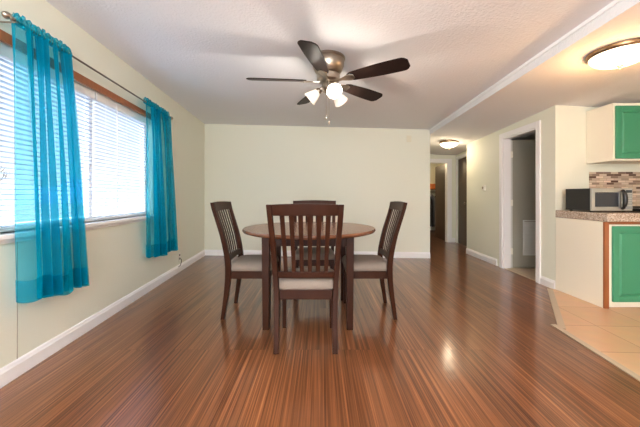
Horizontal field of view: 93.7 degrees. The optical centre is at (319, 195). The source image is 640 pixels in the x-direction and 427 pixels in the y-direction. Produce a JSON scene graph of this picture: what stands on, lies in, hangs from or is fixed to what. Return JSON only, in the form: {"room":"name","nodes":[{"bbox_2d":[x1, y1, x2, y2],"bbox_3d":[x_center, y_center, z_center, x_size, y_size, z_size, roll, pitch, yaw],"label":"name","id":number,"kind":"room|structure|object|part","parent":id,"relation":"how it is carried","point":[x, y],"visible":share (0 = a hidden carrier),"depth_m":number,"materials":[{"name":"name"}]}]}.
{"room":"dining room","nodes":[
{"label":"dining room","id":0,"kind":"room"},
{"bbox_2d":[0,0,204,368],"bbox_3d":[-1.796,-0.200,1.355,0.120,2.500,7.944,0,0,-4],"label":"wall","id":1,"kind":"structure","parent":0,"point":[118,264],"depth_m":2.52,"materials":[{"name":"beige paint"}]},
{"bbox_2d":[17,242,17,358],"bbox_3d":[-1.766,0.650,1.750,0.001,0.800,0.006,0,0,-5],"label":"trim","id":2,"kind":"structure","parent":1,"relation":"attached to","point":[17,242],"depth_m":1.75,"materials":[{"name":"beige paint"}]},
{"bbox_2d":[0,29,158,244],"bbox_3d":[-1.860,-0.322,2.522,0.165,1.173,1.875,0,0,-4],"label":"window","id":3,"kind":"structure","parent":1,"relation":"in","point":[6,38],"depth_m":2.45,"materials":[{"name":"white plastic"}]},
{"bbox_2d":[0,42,94,231],"bbox_3d":[-1.835,-0.329,2.063,0.036,1.065,0.811,0,0,-4],"label":"window blind","id":4,"kind":"object","parent":3,"relation":"attached to","point":[6,52],"visible":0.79,"depth_m":1.87,"materials":[{"name":"white plastic"}]},
{"bbox_3d":[-1.800,-0.321,1.773,0.002,1.022,0.002,0,0,-5],"label":"ladder cord","id":5,"kind":"part","parent":4,"relation":"part of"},
{"bbox_3d":[-1.837,0.196,2.062,0.026,0.016,0.803,0,0,-5],"label":"rail","id":6,"kind":"part","parent":4,"relation":"part of","materials":[{"name":"white plastic"}]},
{"bbox_3d":[-1.820,0.253,2.526,0.016,0.024,1.855,0,0,-5],"label":"apron moulding","id":7,"kind":"part","parent":3,"relation":"part of","materials":[{"name":"white"}]},
{"bbox_3d":[-1.817,-0.879,2.526,0.022,0.058,1.855,0,0,-5],"label":"head trim","id":8,"kind":"part","parent":3,"relation":"part of","materials":[{"name":"brown wood"}]},
{"bbox_3d":[-1.838,0.225,2.524,0.120,0.030,1.875,0,0,-5],"label":"sill","id":9,"kind":"part","parent":3,"relation":"part of","materials":[{"name":"white"}]},
{"bbox_2d":[92,92,149,220],"bbox_3d":[-1.899,-0.329,2.936,0.046,1.065,0.901,0,0,-5],"label":"window blind","id":10,"kind":"object","parent":3,"relation":"attached to","point":[99,98],"visible":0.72,"depth_m":2.81,"materials":[{"name":"white plastic"}]},
{"bbox_3d":[-1.905,0.196,2.936,0.026,0.016,0.893,0,0,-5],"label":"rail","id":11,"kind":"part","parent":10,"relation":"part of","materials":[{"name":"white plastic"}]},
{"bbox_3d":[-1.917,-0.321,3.260,0.002,1.022,0.002,0,0,-4],"label":"ladder cord","id":12,"kind":"part","parent":10,"relation":"part of","materials":[{"name":"white fabric"}]},
{"bbox_2d":[0,11,172,119],"bbox_3d":[-1.782,-0.958,2.643,0.110,0.065,2.158,0,0,-4],"label":"curtain rod","id":13,"kind":"object","parent":1,"relation":"attached to","point":[5,14],"visible":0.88,"depth_m":1.97,"materials":[{"name":"grey metal"}]},
{"bbox_2d":[11,13,88,302],"bbox_3d":[-1.684,-0.176,1.923,0.085,1.679,0.590,0,0,-5],"label":"curtain","id":14,"kind":"object","parent":13,"relation":"hanging from","point":[45,284],"visible":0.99,"depth_m":1.87,"materials":[{"name":"blue fabric"}]},
{"bbox_2d":[143,97,177,257],"bbox_3d":[-1.800,-0.158,3.451,0.092,1.715,0.818,0,0,-5],"label":"curtain","id":15,"kind":"object","parent":13,"relation":"hanging from","point":[158,109],"visible":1,"depth_m":3.31,"materials":[{"name":"blue fabric"}]},
{"bbox_2d":[0,250,204,387],"bbox_3d":[-1.729,1.000,1.356,0.014,0.100,7.934,0,0,-4],"label":"baseboard","id":16,"kind":"structure","parent":1,"relation":"attached to","point":[11,371],"depth_m":2.21,"materials":[{"name":"white wood"}]},
{"bbox_2d":[178,252,181,265],"bbox_3d":[-1.937,0.880,4.159,0.038,0.187,0.098,0,0,-5],"label":"wall outlet","id":17,"kind":"object","parent":1,"relation":"attached to","point":[179,254],"visible":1,"depth_m":4.16,"materials":[{"name":"white plastic"}]},
{"bbox_2d":[205,124,429,251],"bbox_3d":[-0.090,-0.200,5.255,3.915,2.500,0.120,0,0,4],"label":"wall","id":18,"kind":"structure","parent":0,"point":[251,167],"depth_m":5.19,"materials":[{"name":"beige paint"}]},
{"bbox_2d":[205,250,429,257],"bbox_3d":[-0.095,1.000,5.187,3.915,0.100,0.016,0,0,4],"label":"baseboard","id":19,"kind":"structure","parent":18,"relation":"attached to","point":[207,252],"depth_m":5.13,"materials":[{"name":"white"}]},
{"bbox_2d":[0,230,639,426],"bbox_3d":[1.150,1.097,3.300,7.500,0.106,12.400,0,0,0],"label":"floor","id":20,"kind":"structure","parent":0,"point":[472,341],"depth_m":1.91,"materials":[{"name":"laminate"}]},
{"bbox_2d":[210,201,278,319],"bbox_3d":[-0.664,0.549,2.755,0.529,1.001,0.500,0,0,0],"label":"dining chair","id":21,"kind":"object","parent":20,"relation":"on","point":[244,266],"visible":0.88,"depth_m":2.56,"materials":[{"name":"brown wood"}]},
{"bbox_3d":[-0.839,0.552,2.546,0.172,0.995,0.062,0,0,-10],"label":"leg","id":22,"kind":"part","parent":21,"relation":"part of","materials":[{"name":"brown wood"}]},
{"bbox_3d":[-0.903,0.088,2.755,0.051,0.079,0.432,0,0,0],"label":"rail","id":23,"kind":"part","parent":21,"relation":"part of","materials":[{"name":"brown wood"}]},
{"bbox_3d":[-0.789,0.536,2.755,0.036,0.044,0.384,0,0,0],"label":"rail","id":24,"kind":"part","parent":21,"relation":"part of","materials":[{"name":"brown wood"}]},
{"bbox_3d":[-0.839,0.552,2.964,0.172,0.995,0.062,0,0,10],"label":"leg","id":25,"kind":"part","parent":21,"relation":"part of","materials":[{"name":"brown wood"}]},
{"bbox_3d":[-0.608,0.672,2.755,0.365,0.065,0.404,0,0,0],"label":"seat rail","id":26,"kind":"part","parent":21,"relation":"part of","materials":[{"name":"brown wood"}]},
{"bbox_3d":[-0.595,0.598,2.755,0.390,0.080,0.436,0,0,0],"label":"seat","id":27,"kind":"part","parent":21,"relation":"part of","materials":[{"name":"beige fabric"}]},
{"bbox_3d":[-0.437,0.845,2.567,0.038,0.410,0.038,0,0,0],"label":"leg","id":28,"kind":"part","parent":21,"relation":"part of","materials":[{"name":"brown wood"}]},
{"bbox_2d":[266,204,343,353],"bbox_3d":[-0.096,0.549,2.167,0.500,1.001,0.529,0,0,0],"label":"dining chair","id":29,"kind":"object","parent":20,"relation":"on","point":[293,283],"visible":1,"depth_m":2.01,"materials":[{"name":"brown wood"}]},
{"bbox_3d":[-0.305,0.552,1.992,0.062,0.995,0.172,0,0,10],"label":"leg","id":30,"kind":"part","parent":29,"relation":"part of","materials":[{"name":"brown wood"}]},
{"bbox_3d":[-0.284,0.845,2.394,0.038,0.410,0.038,0,0,0],"label":"leg","id":31,"kind":"part","parent":29,"relation":"part of","materials":[{"name":"brown wood"}]},
{"bbox_3d":[-0.096,0.088,1.928,0.432,0.079,0.051,0,0,0],"label":"rail","id":32,"kind":"part","parent":29,"relation":"part of","materials":[{"name":"brown wood"}]},
{"bbox_3d":[-0.096,0.672,2.224,0.404,0.065,0.365,0,0,0],"label":"seat rail","id":33,"kind":"part","parent":29,"relation":"part of","materials":[{"name":"brown wood"}]},
{"bbox_3d":[-0.096,0.536,2.042,0.384,0.044,0.036,0,0,0],"label":"rail","id":34,"kind":"part","parent":29,"relation":"part of","materials":[{"name":"brown wood"}]},
{"bbox_3d":[-0.096,0.598,2.236,0.436,0.080,0.390,0,0,0],"label":"seat","id":35,"kind":"part","parent":29,"relation":"part of","materials":[{"name":"beige fabric"}]},
{"bbox_3d":[0.092,0.845,2.394,0.038,0.410,0.038,0,0,0],"label":"leg","id":36,"kind":"part","parent":29,"relation":"part of","materials":[{"name":"brown wood"}]},
{"bbox_3d":[0.113,0.552,1.992,0.062,0.995,0.172,0,0,-10],"label":"leg","id":37,"kind":"part","parent":29,"relation":"part of","materials":[{"name":"brown wood"}]},
{"bbox_2d":[242,222,375,329],"bbox_3d":[-0.095,0.665,2.700,1.170,0.770,1.170,0,0,0],"label":"dining table","id":38,"kind":"object","parent":20,"relation":"on","point":[350,231],"visible":0.62,"depth_m":2.34,"materials":[{"name":"brown wood"}]},
{"bbox_3d":[-0.425,0.682,2.370,0.062,0.735,0.062,0,0,0],"label":"leg","id":39,"kind":"part","parent":38,"relation":"part of","materials":[{"name":"brown wood"}]},
{"bbox_3d":[-0.425,0.682,3.030,0.062,0.735,0.062,0,0,0],"label":"leg","id":40,"kind":"part","parent":38,"relation":"part of","materials":[{"name":"brown wood"}]},
{"bbox_3d":[0.235,0.682,3.030,0.062,0.735,0.062,0,0,0],"label":"leg","id":41,"kind":"part","parent":38,"relation":"part of","materials":[{"name":"brown wood"}]},
{"bbox_3d":[0.235,0.682,2.370,0.062,0.735,0.062,0,0,0],"label":"leg","id":42,"kind":"part","parent":38,"relation":"part of","materials":[{"name":"brown wood"}]},
{"bbox_2d":[293,200,335,269],"bbox_3d":[-0.064,0.549,3.254,0.500,1.001,0.529,0,0,0],"label":"dining chair","id":43,"kind":"object","parent":20,"relation":"on","point":[331,250],"visible":0.39,"depth_m":3.06,"materials":[{"name":"brown wood"}]},
{"bbox_3d":[-0.278,0.552,3.427,0.072,0.995,0.165,0,0,0],"label":"leg","id":44,"kind":"part","parent":43,"relation":"part of","materials":[{"name":"brown wood"}]},
{"bbox_3d":[-0.064,0.672,3.197,0.404,0.065,0.365,0,0,0],"label":"seat rail","id":45,"kind":"part","parent":43,"relation":"part of","materials":[{"name":"brown wood"}]},
{"bbox_3d":[-0.064,0.088,3.493,0.432,0.079,0.051,0,0,0],"label":"rail","id":46,"kind":"part","parent":43,"relation":"part of","materials":[{"name":"brown wood"}]},
{"bbox_3d":[-0.064,0.598,3.185,0.436,0.080,0.390,0,0,0],"label":"seat","id":47,"kind":"part","parent":43,"relation":"part of","materials":[{"name":"beige fabric"}]},
{"bbox_3d":[0.124,0.845,3.027,0.038,0.410,0.038,0,0,0],"label":"leg","id":48,"kind":"part","parent":43,"relation":"part of","materials":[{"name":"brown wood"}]},
{"bbox_3d":[0.145,0.552,3.429,0.062,0.995,0.172,0,0,10],"label":"leg","id":49,"kind":"part","parent":43,"relation":"part of","materials":[{"name":"brown wood"}]},
{"bbox_2d":[342,201,406,319],"bbox_3d":[0.476,0.549,2.755,0.529,1.001,0.500,0,0,0],"label":"dining chair","id":50,"kind":"object","parent":20,"relation":"on","point":[365,266],"visible":0.93,"depth_m":2.57,"materials":[{"name":"brown wood"}]},
{"bbox_3d":[0.249,0.845,2.943,0.038,0.410,0.038,0,0,0],"label":"leg","id":51,"kind":"part","parent":50,"relation":"part of","materials":[{"name":"brown wood"}]},
{"bbox_3d":[0.407,0.598,2.755,0.390,0.080,0.436,0,0,0],"label":"seat","id":52,"kind":"part","parent":50,"relation":"part of","materials":[{"name":"beige fabric"}]},
{"bbox_3d":[0.419,0.672,2.755,0.365,0.065,0.404,0,0,0],"label":"seat rail","id":53,"kind":"part","parent":50,"relation":"part of","materials":[{"name":"brown wood"}]},
{"bbox_3d":[0.601,0.536,2.755,0.036,0.044,0.384,0,0,0],"label":"rail","id":54,"kind":"part","parent":50,"relation":"part of","materials":[{"name":"brown wood"}]},
{"bbox_3d":[0.651,0.552,2.964,0.172,0.995,0.062,0,0,-10],"label":"leg","id":55,"kind":"part","parent":50,"relation":"part of","materials":[{"name":"brown wood"}]},
{"bbox_3d":[0.651,0.552,2.546,0.172,0.995,0.062,0,0,10],"label":"leg","id":56,"kind":"part","parent":50,"relation":"part of","materials":[{"name":"brown wood"}]},
{"bbox_3d":[0.715,0.088,2.755,0.051,0.079,0.432,0,0,0],"label":"rail","id":57,"kind":"part","parent":50,"relation":"part of","materials":[{"name":"brown wood"}]},
{"bbox_2d":[504,268,535,280],"bbox_3d":[2.712,1.047,4.008,0.110,0.006,0.695,0,0,1],"label":"trim","id":58,"kind":"structure","parent":20,"relation":"on","point":[509,269],"depth_m":4.04,"materials":[{"name":"tile"}]},
{"bbox_2d":[547,288,565,328],"bbox_3d":[2.248,1.045,2.870,0.051,0.008,1.229,0,0,34],"label":"trim","id":59,"kind":"structure","parent":20,"relation":"on","point":[556,310],"depth_m":2.75,"materials":[{"name":"beige wood"}]},
{"bbox_2d":[550,324,639,381],"bbox_3d":[1.667,1.045,-0.080,0.048,0.008,5.060,0,0,5],"label":"trim","id":60,"kind":"structure","parent":20,"relation":"on","point":[615,363],"depth_m":1.98,"materials":[{"name":"beige wood"}]},
{"bbox_2d":[556,217,639,308],"bbox_3d":[3.183,0.641,3.053,1.100,0.804,0.598,0,0,0],"label":"base cabinet","id":61,"kind":"object","parent":20,"relation":"on","point":[598,262],"visible":0.94,"depth_m":2.84,"materials":[{"name":"beige laminate"}]},
{"bbox_3d":[2.642,0.641,3.073,0.018,0.804,0.558,0,0,0],"label":"panel","id":62,"kind":"part","parent":61,"relation":"part of","materials":[{"name":"beige laminate"}]},
{"bbox_2d":[555,210,639,221],"bbox_3d":[3.565,0.198,3.050,1.870,0.079,0.612,0,0,0],"label":"countertop","id":63,"kind":"structure","parent":61,"relation":"on","point":[606,216],"depth_m":2.87,"materials":[{"name":"stone"}]},
{"bbox_2d":[566,188,631,211],"bbox_3d":[2.854,0.041,3.061,0.398,0.232,0.369,0,0,0],"label":"microwave","id":64,"kind":"object","parent":63,"relation":"on","point":[588,199],"visible":1,"depth_m":2.94,"materials":[{"name":"silver plastic"}]},
{"bbox_3d":[2.816,0.035,2.941,0.322,0.220,0.022,0,0,0],"label":"door","id":65,"kind":"part","parent":64,"relation":"part of","materials":[{"name":"silver metal"}]},
{"bbox_3d":[2.948,0.035,2.903,0.040,0.198,0.054,0,0,0],"label":"handle","id":66,"kind":"part","parent":64,"relation":"part of","materials":[{"name":"black plastic"}]},
{"bbox_3d":[3.016,0.035,2.941,0.074,0.220,0.022,0,0,0],"label":"control panel","id":67,"kind":"part","parent":64,"relation":"part of","materials":[{"name":"silver metal"}]},
{"bbox_2d":[632,206,639,210],"bbox_3d":[3.370,0.133,3.050,0.500,0.048,0.300,0,0,0],"label":"griddle","id":68,"kind":"object","parent":63,"relation":"on","point":[634,208],"visible":0.16,"depth_m":3.05,"materials":[{"name":"black metal"}]},
{"bbox_3d":[3.183,0.641,2.783,1.100,0.804,0.022,0,0,0],"label":"edge moulding","id":69,"kind":"part","parent":61,"relation":"part of","materials":[{"name":"brown wood"}]},
{"bbox_3d":[3.203,0.635,2.796,1.060,0.740,0.041,0,0,0],"label":"frame","id":70,"kind":"part","parent":61,"relation":"part of","materials":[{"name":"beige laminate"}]},
{"bbox_3d":[2.939,0.627,2.764,0.488,0.698,0.020,0,0,0],"label":"door","id":71,"kind":"part","parent":61,"relation":"part of","materials":[{"name":"green paint"}]},
{"bbox_3d":[2.939,0.627,2.765,0.378,0.588,0.019,0,0,0],"label":"raised panel","id":72,"kind":"part","parent":61,"relation":"part of","materials":[{"name":"green paint"}]},
{"bbox_2d":[46,0,613,129],"bbox_3d":[-0.115,-1.336,1.350,3.978,0.428,8.100,0,0,0],"label":"ceiling","id":73,"kind":"structure","parent":0,"point":[455,50],"depth_m":2.39,"materials":[{"name":"white paint"}]},
{"bbox_2d":[246,40,409,124],"bbox_3d":[0.030,-0.911,2.586,1.307,0.594,1.340,0,0,0],"label":"ceiling fan","id":74,"kind":"object","parent":73,"relation":"hanging from","point":[328,65],"visible":1,"depth_m":2.48,"materials":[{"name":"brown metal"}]},
{"bbox_3d":[-0.369,-0.993,2.565,0.505,0.045,0.144,0,0,-5],"label":"blade","id":75,"kind":"part","parent":74,"relation":"part of","materials":[{"name":"brown wood"}]},
{"bbox_3d":[-0.097,-0.993,3.009,0.144,0.045,0.505,0,0,-22],"label":"blade","id":76,"kind":"part","parent":74,"relation":"part of","materials":[{"name":"brown wood"}]},
{"bbox_3d":[-0.067,-0.867,2.644,0.136,0.134,0.125,0,0,0],"label":"lamp shade","id":77,"kind":"part","parent":74,"relation":"part of","materials":[{"name":"white glass"}]},
{"bbox_3d":[-0.031,-0.993,2.170,0.144,0.045,0.505,0,0,14],"label":"blade","id":78,"kind":"part","parent":74,"relation":"part of","materials":[{"name":"brown wood"}]},
{"bbox_3d":[0.107,-0.886,2.480,0.052,0.066,0.071,0,0,0],"label":"bulb","id":79,"kind":"part","parent":74,"relation":"part of","materials":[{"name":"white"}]},
{"bbox_3d":[0.116,-0.867,2.461,0.125,0.134,0.136,0,0,0],"label":"lamp shade","id":80,"kind":"part","parent":74,"relation":"part of","materials":[{"name":"white glass"}]},
{"bbox_3d":[0.181,-0.867,2.709,0.132,0.134,0.132,0,0,0],"label":"lamp shade","id":81,"kind":"part","parent":74,"relation":"part of","materials":[{"name":"white glass"}]},
{"bbox_3d":[0.408,-0.993,2.887,0.505,0.045,0.144,0,0,-41],"label":"blade","id":82,"kind":"part","parent":74,"relation":"part of","materials":[{"name":"brown wood"}]},
{"bbox_3d":[0.449,-0.993,2.369,0.505,0.045,0.144,0,0,32],"label":"blade","id":83,"kind":"part","parent":74,"relation":"part of","materials":[{"name":"brown wood"}]},
{"bbox_2d":[430,0,621,129],"bbox_3d":[1.685,-1.123,1.230,0.022,0.053,7.668,0,0,3],"label":"trim","id":84,"kind":"structure","parent":73,"relation":"attached to","point":[613,3],"depth_m":2.26,"materials":[{"name":"white"}]},
{"bbox_2d":[430,164,436,229],"bbox_3d":[2.300,-0.200,9.260,2.800,2.500,0.120,0,0,0],"label":"wall","id":85,"kind":"structure","parent":0,"point":[432,166],"depth_m":9.20,"materials":[{"name":"beige paint"}]},
{"bbox_3d":[3.245,-0.162,9.010,0.690,0.105,0.360,0,0,0],"label":"clothes rack","id":86,"kind":"object","parent":85,"relation":"attached to","visible":0},
{"bbox_2d":[430,197,432,226],"bbox_3d":[3.249,0.375,8.991,0.085,1.052,0.406,0,0,-14],"label":"shirt","id":87,"kind":"object","parent":86,"relation":"hanging from","point":[431,201],"visible":0.29,"depth_m":8.84,"materials":[{"name":"black fabric"}]},
{"bbox_2d":[431,191,434,226],"bbox_3d":[3.369,0.375,8.991,0.085,1.052,0.406,0,0,-14],"label":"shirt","id":88,"kind":"object","parent":86,"relation":"hanging from","point":[432,194],"visible":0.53,"depth_m":8.88,"materials":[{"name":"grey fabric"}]},
{"bbox_2d":[430,154,455,241],"bbox_3d":[2.300,-0.200,6.880,2.800,2.500,0.120,0,0,0],"label":"wall","id":89,"kind":"structure","parent":0,"point":[432,156],"depth_m":6.82,"materials":[{"name":"beige paint"}]},
{"bbox_2d":[430,159,451,241],"bbox_3d":[2.548,0.102,7.248,0.886,1.895,0.892,0,0,0],"label":"door","id":90,"kind":"structure","parent":89,"relation":"in","point":[443,173],"depth_m":6.99,"materials":[{"name":"white wood"}]},
{"bbox_2d":[467,144,467,247],"bbox_3d":[3.645,-0.200,5.450,1.910,2.500,0.100,0,0,0],"label":"wall","id":91,"kind":"structure","parent":0,"point":[467,144],"depth_m":5.47,"materials":[{"name":"beige paint"}]},
{"bbox_2d":[468,108,548,277],"bbox_3d":[2.714,-0.200,4.478,0.100,2.500,2.043,0,0,1],"label":"wall","id":92,"kind":"structure","parent":0,"point":[483,153],"depth_m":4.70,"materials":[{"name":"beige paint"}]},
{"bbox_2d":[466,248,496,265],"bbox_3d":[2.671,1.000,5.005,0.015,0.100,0.990,0,0,2],"label":"baseboard","id":93,"kind":"structure","parent":92,"relation":"attached to","point":[476,254],"depth_m":4.92,"materials":[{"name":"white"}]},
{"bbox_2d":[499,120,540,283],"bbox_3d":[3.043,0.071,3.997,0.818,1.957,0.849,0,0,1],"label":"door","id":94,"kind":"structure","parent":92,"relation":"in","point":[519,160],"depth_m":4.35,"materials":[{"name":"white wood"}]},
{"bbox_2d":[523,220,535,254],"bbox_3d":[3.144,0.605,4.346,0.395,0.510,0.010,0,0,1],"label":"grille","id":95,"kind":"object","parent":94,"relation":"attached to","point":[529,226],"depth_m":4.35,"materials":[{"name":"white metal"}]},
{"bbox_2d":[540,276,554,288],"bbox_3d":[2.631,1.000,3.468,0.014,0.100,0.215,0,0,2],"label":"baseboard","id":96,"kind":"structure","parent":92,"relation":"attached to","point":[547,282],"depth_m":3.46,"materials":[{"name":"white"}]},
{"bbox_2d":[430,0,639,154],"bbox_3d":[3.095,-1.235,2.100,3.170,0.630,9.600,0,0,0],"label":"ceiling","id":97,"kind":"structure","parent":0,"point":[561,75],"depth_m":2.84,"materials":[{"name":"white paint"}]},
{"bbox_2d":[439,140,458,148],"bbox_3d":[2.340,-0.921,5.440,0.330,0.145,0.330,0,0,0],"label":"ceiling light","id":98,"kind":"object","parent":97,"relation":"attached to","point":[449,144],"visible":1,"depth_m":5.34,"materials":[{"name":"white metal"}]},
{"bbox_3d":[2.340,-0.915,5.440,0.304,0.085,0.304,0,0,0],"label":"lamp shade","id":99,"kind":"part","parent":98,"relation":"part of","materials":[{"name":"white glass"}]},
{"bbox_2d":[585,38,639,69],"bbox_3d":[2.130,-0.970,2.130,0.370,0.138,0.370,0,0,0],"label":"ceiling light","id":100,"kind":"object","parent":97,"relation":"attached to","point":[624,53],"visible":1,"depth_m":2.06,"materials":[{"name":"white glass"}]},
{"bbox_2d":[549,105,639,288],"bbox_3d":[3.667,-0.200,3.408,2.065,2.500,0.100,0,0,0],"label":"wall","id":101,"kind":"structure","parent":0,"point":[568,168],"depth_m":3.36,"materials":[{"name":"beige paint"}]},
{"bbox_2d":[586,103,639,163],"bbox_3d":[3.575,-0.652,3.189,1.200,0.585,0.328,0,0,0],"label":"upper cabinet","id":102,"kind":"object","parent":101,"relation":"attached to","point":[613,129],"visible":1,"depth_m":3.05,"materials":[{"name":"beige laminate"}]},
{"bbox_3d":[3.575,-0.652,3.055,1.200,0.585,0.020,0,0,0],"label":"frame","id":103,"kind":"part","parent":102,"relation":"part of","materials":[{"name":"beige laminate"}]},
{"bbox_3d":[3.276,-0.645,3.034,0.569,0.535,0.020,0,0,0],"label":"door","id":104,"kind":"part","parent":102,"relation":"part of","materials":[{"name":"green paint"}]},
{"bbox_3d":[3.276,-0.645,3.035,0.459,0.425,0.019,0,0,0],"label":"raised panel","id":105,"kind":"part","parent":102,"relation":"part of","materials":[{"name":"green paint"}]},
{"bbox_2d":[589,172,639,205],"bbox_3d":[3.780,-0.056,3.352,1.540,0.424,0.010,0,0,0],"label":"backsplash","id":106,"kind":"structure","parent":101,"relation":"attached to","point":[596,179],"depth_m":3.35,"materials":[{"name":"tile"}]},
{"bbox_3d":[3.065,-0.200,6.152,0.120,2.500,1.331,0,0,7],"label":"wall","id":107,"kind":"structure","parent":0,"visible":0},
{"bbox_2d":[456,153,466,245],"bbox_3d":[3.035,0.085,6.395,0.101,1.930,0.755,0,0,7],"label":"door","id":108,"kind":"structure","parent":107,"relation":"in","point":[461,164],"depth_m":6.49,"materials":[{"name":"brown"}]},
{"label":"outside","id":109,"kind":"structure","parent":0,"visible":0},
{"bbox_2d":[0,201,139,223],"bbox_3d":[-50.000,1.700,20.000,220.000,0.100,280.000,0,0,0],"label":"ground","id":110,"kind":"structure","parent":109,"point":[134,206],"depth_m":34.14,"materials":[{"name":"white"}]},
{"bbox_2d":[0,179,139,204],"bbox_3d":[-75.000,-2.772,60.000,40.000,8.845,200.000,0,0,0],"label":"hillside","id":111,"kind":"structure","parent":110,"relation":"on","point":[127,191],"depth_m":84.19,"materials":[{"name":"white"}]}
]}

